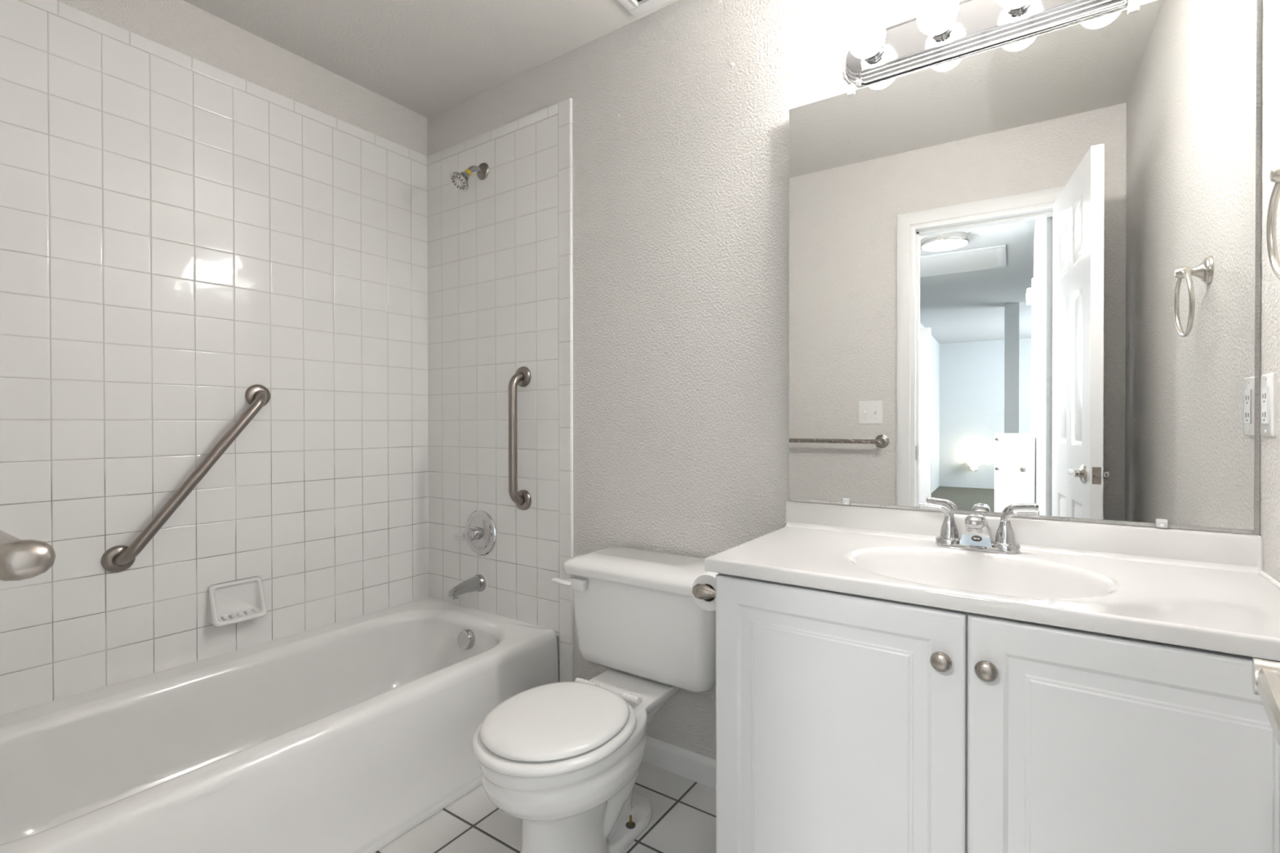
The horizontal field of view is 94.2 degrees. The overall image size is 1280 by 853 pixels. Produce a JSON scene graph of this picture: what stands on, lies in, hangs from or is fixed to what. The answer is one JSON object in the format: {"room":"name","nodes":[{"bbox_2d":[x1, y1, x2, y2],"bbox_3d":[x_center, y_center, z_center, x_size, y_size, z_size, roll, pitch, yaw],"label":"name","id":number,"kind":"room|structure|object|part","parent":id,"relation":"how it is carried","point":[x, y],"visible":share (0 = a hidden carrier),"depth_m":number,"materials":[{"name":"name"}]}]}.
{"room":"bathroom","nodes":[
{"label":"bathroom","id":0,"kind":"room"},
{"bbox_2d":[56,0,427,156],"bbox_3d":[-1.442,-0.118,2.014,0.246,2.415,1.900,0,0,34],"label":"wall","id":1,"kind":"structure","parent":0,"point":[184,28],"depth_m":2.02,"materials":[{"name":"beige paint"}]},
{"bbox_2d":[0,0,428,715],"bbox_3d":[-1.367,-0.178,1.921,0.007,1.876,1.582,0,0,35],"label":"wall tile","id":2,"kind":"structure","parent":1,"relation":"attached to","point":[176,241],"depth_m":1.85,"materials":[{"name":"white tile"}]},
{"bbox_2d":[101,384,270,572],"bbox_3d":[-1.372,0.139,1.847,0.076,0.561,0.445,0,0,34],"label":"grab bar","id":3,"kind":"object","parent":2,"relation":"attached to","point":[118,558],"visible":1,"depth_m":1.79,"materials":[{"name":"silver metal"}]},
{"bbox_2d":[207,576,266,626],"bbox_3d":[-1.313,0.571,1.946,0.056,0.127,0.155,0,0,34],"label":"soap dish","id":4,"kind":"object","parent":2,"relation":"attached to","point":[233,602],"visible":1,"depth_m":1.95,"materials":[{"name":"white ceramic"}]},
{"bbox_2d":[19,0,426,165],"bbox_3d":[-1.369,-1.135,1.915,0.007,0.040,1.582,0,0,35],"label":"trim","id":5,"kind":"structure","parent":1,"relation":"attached to","point":[54,6],"depth_m":1.90,"materials":[{"name":"white tile"}]},
{"bbox_2d":[183,0,678,117],"bbox_3d":[-0.293,-1.372,1.218,2.935,0.100,1.900,0,0,34],"label":"ceiling","id":6,"kind":"structure","parent":0,"point":[426,57],"depth_m":2.01,"materials":[{"name":"beige paint"}]},
{"bbox_2d":[617,0,670,17],"bbox_3d":[0.029,-1.317,1.700,0.318,0.017,0.300,0,0,34],"label":"ceiling vent","id":7,"kind":"object","parent":6,"relation":"in","point":[636,7],"visible":1,"depth_m":1.85,"materials":[{"name":"white plastic"}]},
{"bbox_2d":[374,761,715,852],"bbox_3d":[-0.289,1.143,1.234,2.935,0.100,1.900,0,0,34],"label":"floor","id":8,"kind":"structure","parent":0,"point":[683,820],"depth_m":1.62,"materials":[{"name":"white tile"}]},
{"bbox_2d":[0,596,558,852],"bbox_3d":[-1.040,0.915,1.702,0.804,0.352,1.573,0,0,34],"label":"bathtub","id":9,"kind":"object","parent":8,"relation":"on","point":[348,735],"visible":0.92,"depth_m":1.63,"materials":[{"name":"white ceramic"}]},
{"bbox_3d":[-0.656,0.806,2.252,0.074,0.077,0.043,0,0,34],"label":"overflow plate","id":10,"kind":"part","parent":9,"relation":"part of","materials":[{"name":"silver metal"}]},
{"bbox_2d":[471,546,715,852],"bbox_3d":[-0.119,0.745,1.567,0.538,0.690,0.729,0,0,34],"label":"toilet","id":11,"kind":"object","parent":8,"relation":"on","point":[565,759],"visible":0.99,"depth_m":1.52,"materials":[{"name":"white ceramic"}]},
{"bbox_3d":[-0.205,0.723,1.428,0.354,0.024,0.402,0,0,34],"label":"seat","id":12,"kind":"part","parent":11,"relation":"part of","materials":[{"name":"white plastic"}]},
{"bbox_3d":[-0.203,0.698,1.430,0.326,0.024,0.368,0,0,34],"label":"seat lid","id":13,"kind":"part","parent":11,"relation":"part of","materials":[{"name":"white plastic"}]},
{"bbox_3d":[-0.214,0.475,1.799,0.117,0.032,0.032,0,0,34],"label":"flush lever","id":14,"kind":"part","parent":11,"relation":"part of","materials":[{"name":"white plastic"}]},
{"bbox_3d":[-0.123,0.910,1.549,0.339,0.360,0.673,0,0,34],"label":"bowl","id":15,"kind":"part","parent":11,"relation":"part of","materials":[{"name":"white ceramic"}]},
{"bbox_2d":[626,822,635,829],"bbox_3d":[-0.025,1.057,1.576,0.026,0.004,0.026,0,0,-11],"label":"washer","id":16,"kind":"object","parent":11,"relation":"in","point":[629,825],"depth_m":1.57,"materials":[{"name":"grey metal"}]},
{"bbox_3d":[0.028,0.424,1.768,0.523,0.050,0.228,0,0,34],"label":"tank lid","id":17,"kind":"part","parent":11,"relation":"part of","materials":[{"name":"white ceramic"}]},
{"bbox_3d":[0.032,0.581,1.774,0.492,0.288,0.199,0,0,34],"label":"tank","id":18,"kind":"part","parent":11,"relation":"part of","materials":[{"name":"white ceramic"}]},
{"bbox_2d":[715,573,1279,852],"bbox_3d":[0.658,0.698,1.177,0.905,0.787,0.511,0,0,34],"label":"vanity cabinet","id":19,"kind":"object","parent":8,"relation":"on","point":[846,722],"visible":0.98,"depth_m":0.98,"materials":[{"name":"white wood"}]},
{"bbox_2d":[692,583,715,599],"bbox_3d":[0.213,0.386,1.428,0.116,0.048,0.188,0,0,34],"label":"toilet paper holder","id":20,"kind":"object","parent":19,"relation":"attached to","point":[700,591],"visible":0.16,"depth_m":1.37,"materials":[{"name":"silver metal"}]},
{"bbox_2d":[692,571,718,611],"bbox_3d":[0.188,0.392,1.445,0.087,0.087,0.100,0,0,34],"label":"toilet paper roll","id":21,"kind":"object","parent":20,"relation":"on","point":[708,578],"visible":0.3,"depth_m":1.41,"materials":[{"name":"white paper"}]},
{"bbox_3d":[0.352,0.652,1.121,0.460,0.681,0.019,0,0,34],"label":"door","id":22,"kind":"part","parent":19,"relation":"part of","materials":[{"name":"white wood"}]},
{"bbox_3d":[0.501,0.390,0.989,0.033,0.033,0.027,0,0,34],"label":"knob","id":23,"kind":"part","parent":19,"relation":"part of","materials":[{"name":"silver metal"}]},
{"bbox_3d":[0.555,0.390,0.952,0.033,0.033,0.027,0,0,34],"label":"knob","id":24,"kind":"part","parent":19,"relation":"part of","materials":[{"name":"silver metal"}]},
{"bbox_2d":[704,499,1279,661],"bbox_3d":[0.660,0.307,1.194,0.930,0.200,0.496,0,0,34],"label":"countertop","id":25,"kind":"structure","parent":19,"relation":"on","point":[1201,589],"depth_m":1.17,"materials":[{"name":"white stone"}]},
{"bbox_2d":[919,502,1039,554],"bbox_3d":[0.743,0.226,1.317,0.235,0.096,0.110,0,0,34],"label":"faucet","id":26,"kind":"object","parent":25,"relation":"on","point":[976,535],"visible":1,"depth_m":1.31,"materials":[{"name":"silver metal"}]},
{"bbox_3d":[0.688,0.196,1.379,0.073,0.037,0.018,0,0,26],"label":"lever","id":27,"kind":"part","parent":26,"relation":"part of","materials":[{"name":"silver metal"}]},
{"bbox_3d":[0.712,0.224,1.369,0.039,0.057,0.039,0,0,34],"label":"handle","id":28,"kind":"part","parent":26,"relation":"part of","materials":[{"name":"silver metal"}]},
{"bbox_3d":[0.743,0.231,1.316,0.072,0.079,0.108,0,0,34],"label":"spout","id":29,"kind":"part","parent":26,"relation":"part of","materials":[{"name":"silver metal"}]},
{"bbox_3d":[0.802,0.224,1.306,0.039,0.057,0.039,0,0,34],"label":"handle","id":30,"kind":"part","parent":26,"relation":"part of","materials":[{"name":"silver metal"}]},
{"bbox_3d":[0.821,0.197,1.288,0.073,0.037,0.018,0,1,43],"label":"lever","id":31,"kind":"part","parent":26,"relation":"part of","materials":[{"name":"silver metal"}]},
{"bbox_3d":[0.727,0.653,0.864,0.440,0.681,0.019,0,0,34],"label":"door","id":32,"kind":"part","parent":19,"relation":"part of","materials":[{"name":"white wood"}]},
{"bbox_2d":[426,0,1262,759],"bbox_3d":[0.191,-0.120,1.930,2.935,2.415,0.193,0,0,34],"label":"wall","id":33,"kind":"structure","parent":0,"point":[680,199],"depth_m":1.84,"materials":[{"name":"beige paint"}]},
{"bbox_2d":[426,103,558,165],"bbox_3d":[-0.602,-1.139,2.344,0.753,0.040,0.007,0,0,34],"label":"trim","id":34,"kind":"structure","parent":33,"relation":"attached to","point":[553,110],"depth_m":2.31,"materials":[{"name":"white tile"}]},
{"bbox_2d":[426,114,559,636],"bbox_3d":[-0.601,-0.182,2.350,0.753,1.876,0.007,0,0,34],"label":"wall tile","id":35,"kind":"structure","parent":33,"relation":"attached to","point":[493,244],"depth_m":2.31,"materials":[{"name":"white tile"}]},
{"bbox_2d":[448,573,487,599],"bbox_3d":[-0.677,0.624,2.316,0.073,0.073,0.147,0,0,34],"label":"spout","id":36,"kind":"object","parent":35,"relation":"attached to","point":[478,583],"visible":1,"depth_m":2.31,"materials":[{"name":"silver metal"}]},
{"bbox_2d":[450,162,488,191],"bbox_3d":[-0.666,-0.976,2.301,0.083,0.133,0.140,0,0,34],"label":"shower fixture","id":37,"kind":"object","parent":35,"relation":"attached to","point":[460,180],"visible":1,"depth_m":2.29,"materials":[{"name":"silver metal"}]},
{"bbox_3d":[-0.690,-0.934,2.270,0.072,0.047,0.058,0,0,34],"label":"plate","id":38,"kind":"part","parent":37,"relation":"part of","materials":[{"name":"metal"}]},
{"bbox_3d":[-0.648,-0.990,2.315,0.024,0.059,0.087,0,0,39],"label":"arm","id":39,"kind":"part","parent":37,"relation":"part of","materials":[{"name":"silver metal"}]},
{"bbox_2d":[452,510,496,555],"bbox_3d":[-0.659,0.424,2.338,0.180,0.180,0.088,0,0,34],"label":"shower valve","id":40,"kind":"object","parent":35,"relation":"attached to","point":[480,532],"visible":1,"depth_m":2.34,"materials":[{"name":"silver metal"}]},
{"bbox_3d":[-0.696,0.426,2.333,0.090,0.043,0.022,0,0,11],"label":"lever","id":41,"kind":"part","parent":40,"relation":"part of","materials":[{"name":"silver metal"}]},
{"bbox_2d":[508,366,531,510],"bbox_3d":[-0.457,0.045,2.206,0.077,0.540,0.072,0,0,34],"label":"grab bar","id":42,"kind":"object","parent":35,"relation":"attached to","point":[522,499],"visible":1,"depth_m":2.18,"materials":[{"name":"silver metal"}]},
{"bbox_2d":[558,97,573,682],"bbox_3d":[-0.265,-0.036,2.121,0.061,2.245,0.009,0,0,34],"label":"trim","id":43,"kind":"structure","parent":33,"relation":"attached to","point":[565,107],"depth_m":2.12,"materials":[{"name":"white tile"}]},
{"bbox_2d":[642,736,715,789],"bbox_3d":[0.102,1.048,1.876,0.826,0.080,0.013,0,0,34],"label":"baseboard","id":44,"kind":"structure","parent":33,"relation":"attached to","point":[694,766],"depth_m":1.85,"materials":[{"name":"white paint"}]},
{"bbox_2d":[843,0,1128,86],"bbox_3d":[0.756,-0.939,1.329,0.631,0.125,0.150,0,0,34],"label":"vanity light","id":45,"kind":"object","parent":33,"relation":"attached to","point":[941,31],"visible":1,"depth_m":1.37,"materials":[{"name":"silver metal"}]},
{"bbox_3d":[0.547,-0.937,1.435,0.085,0.085,0.088,0,0,34],"label":"bulb","id":46,"kind":"part","parent":45,"relation":"part of","materials":[{"name":"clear glass"}]},
{"bbox_2d":[863,44,883,62],"bbox_3d":[0.575,-0.937,1.475,0.050,0.050,0.028,0,0,34],"label":"socket","id":47,"kind":"object","parent":45,"relation":"attached to","point":[878,57],"depth_m":1.48,"materials":[{"name":"silver metal"}]},
{"bbox_3d":[0.785,-0.988,1.371,0.520,0.026,0.048,0,0,34],"label":"reeded rail","id":48,"kind":"part","parent":45,"relation":"part of","materials":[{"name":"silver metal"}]},
{"bbox_3d":[0.674,-0.937,1.348,0.085,0.085,0.088,0,0,34],"label":"bulb","id":49,"kind":"part","parent":45,"relation":"part of","materials":[{"name":"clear glass"}]},
{"bbox_2d":[930,23,953,39],"bbox_3d":[0.702,-0.937,1.388,0.050,0.050,0.028,0,0,34],"label":"socket","id":50,"kind":"object","parent":45,"relation":"attached to","point":[948,34],"depth_m":1.39,"materials":[{"name":"silver metal"}]},
{"bbox_3d":[0.786,-0.939,1.373,0.514,0.077,0.044,0,0,34],"label":"mirrored panel","id":51,"kind":"part","parent":45,"relation":"part of","materials":[{"name":"silver metal"}]},
{"bbox_3d":[0.802,-0.936,1.261,0.085,0.085,0.088,0,0,34],"label":"bulb","id":52,"kind":"part","parent":45,"relation":"part of","materials":[{"name":"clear glass"}]},
{"bbox_2d":[1005,0,1031,13],"bbox_3d":[0.829,-0.937,1.301,0.050,0.050,0.028,0,0,34],"label":"socket","id":53,"kind":"object","parent":45,"relation":"attached to","point":[1027,8],"depth_m":1.30,"materials":[{"name":"silver metal"}]},
{"bbox_2d":[785,499,1259,573],"bbox_3d":[0.788,0.242,1.384,0.927,0.072,0.036,0,0,34],"label":"backsplash","id":54,"kind":"structure","parent":33,"relation":"attached to","point":[1227,551],"depth_m":1.28,"materials":[{"name":"white stone"}]},
{"bbox_2d":[788,0,1257,533],"bbox_3d":[0.790,-0.337,1.380,0.909,1.083,0.036,0,0,34],"label":"mirror","id":55,"kind":"object","parent":33,"relation":"attached to","point":[1021,273],"visible":1,"depth_m":1.31,"materials":[{"name":"silver mirror"}]},
{"bbox_2d":[1258,0,1279,582],"bbox_3d":[0.838,-0.112,0.453,0.200,2.415,1.900,0,0,34],"label":"wall","id":56,"kind":"structure","parent":0,"point":[1269,357],"depth_m":1.08,"materials":[{"name":"beige paint"}]},
{"bbox_2d":[1260,372,1275,437],"bbox_3d":[1.145,-0.039,1.086,0.008,0.115,0.071,0,0,34],"label":"outlet","id":57,"kind":"object","parent":56,"relation":"attached to","point":[1268,381],"visible":1,"depth_m":1.07,"materials":[{"name":"white plastic"}]},
{"bbox_2d":[1261,386,1268,423],"bbox_3d":[1.143,-0.039,1.087,0.002,0.067,0.034,0,0,34],"label":"receptacle","id":58,"kind":"object","parent":57,"relation":"attached to","point":[1264,390],"depth_m":1.08,"materials":[{"name":"white plastic"}]},
{"bbox_2d":[1266,164,1279,279],"bbox_3d":[0.954,-0.308,0.857,0.065,0.191,0.159,0,0,34],"label":"towel ring","id":59,"kind":"object","parent":56,"relation":"attached to","point":[1272,247],"visible":1,"depth_m":0.91,"materials":[{"name":"silver metal"}]},
{"bbox_3d":[-0.792,-0.109,0.494,2.935,2.415,0.125,0,0,34],"label":"wall","id":60,"kind":"structure","parent":0,"visible":0},
{"bbox_2d":[0,529,55,581],"bbox_3d":[-0.715,0.093,0.576,0.678,0.068,0.096,0,0,34],"label":"towel bar","id":61,"kind":"object","parent":60,"relation":"attached to","point":[20,559],"visible":1,"depth_m":0.42,"materials":[{"name":"silver metal"}]},
{"bbox_2d":[1251,657,1279,746],"bbox_3d":[0.319,0.077,0.218,0.096,2.018,0.622,0,1,42],"label":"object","id":62,"kind":"structure","parent":60,"relation":"in","point":[1265,674],"depth_m":0.39,"materials":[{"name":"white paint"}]},
{"bbox_3d":[0.448,0.178,0.414,0.030,0.066,0.066,0,1,42],"label":"lever handle","id":63,"kind":"part","parent":62,"relation":"part of","materials":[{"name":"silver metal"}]}
]}

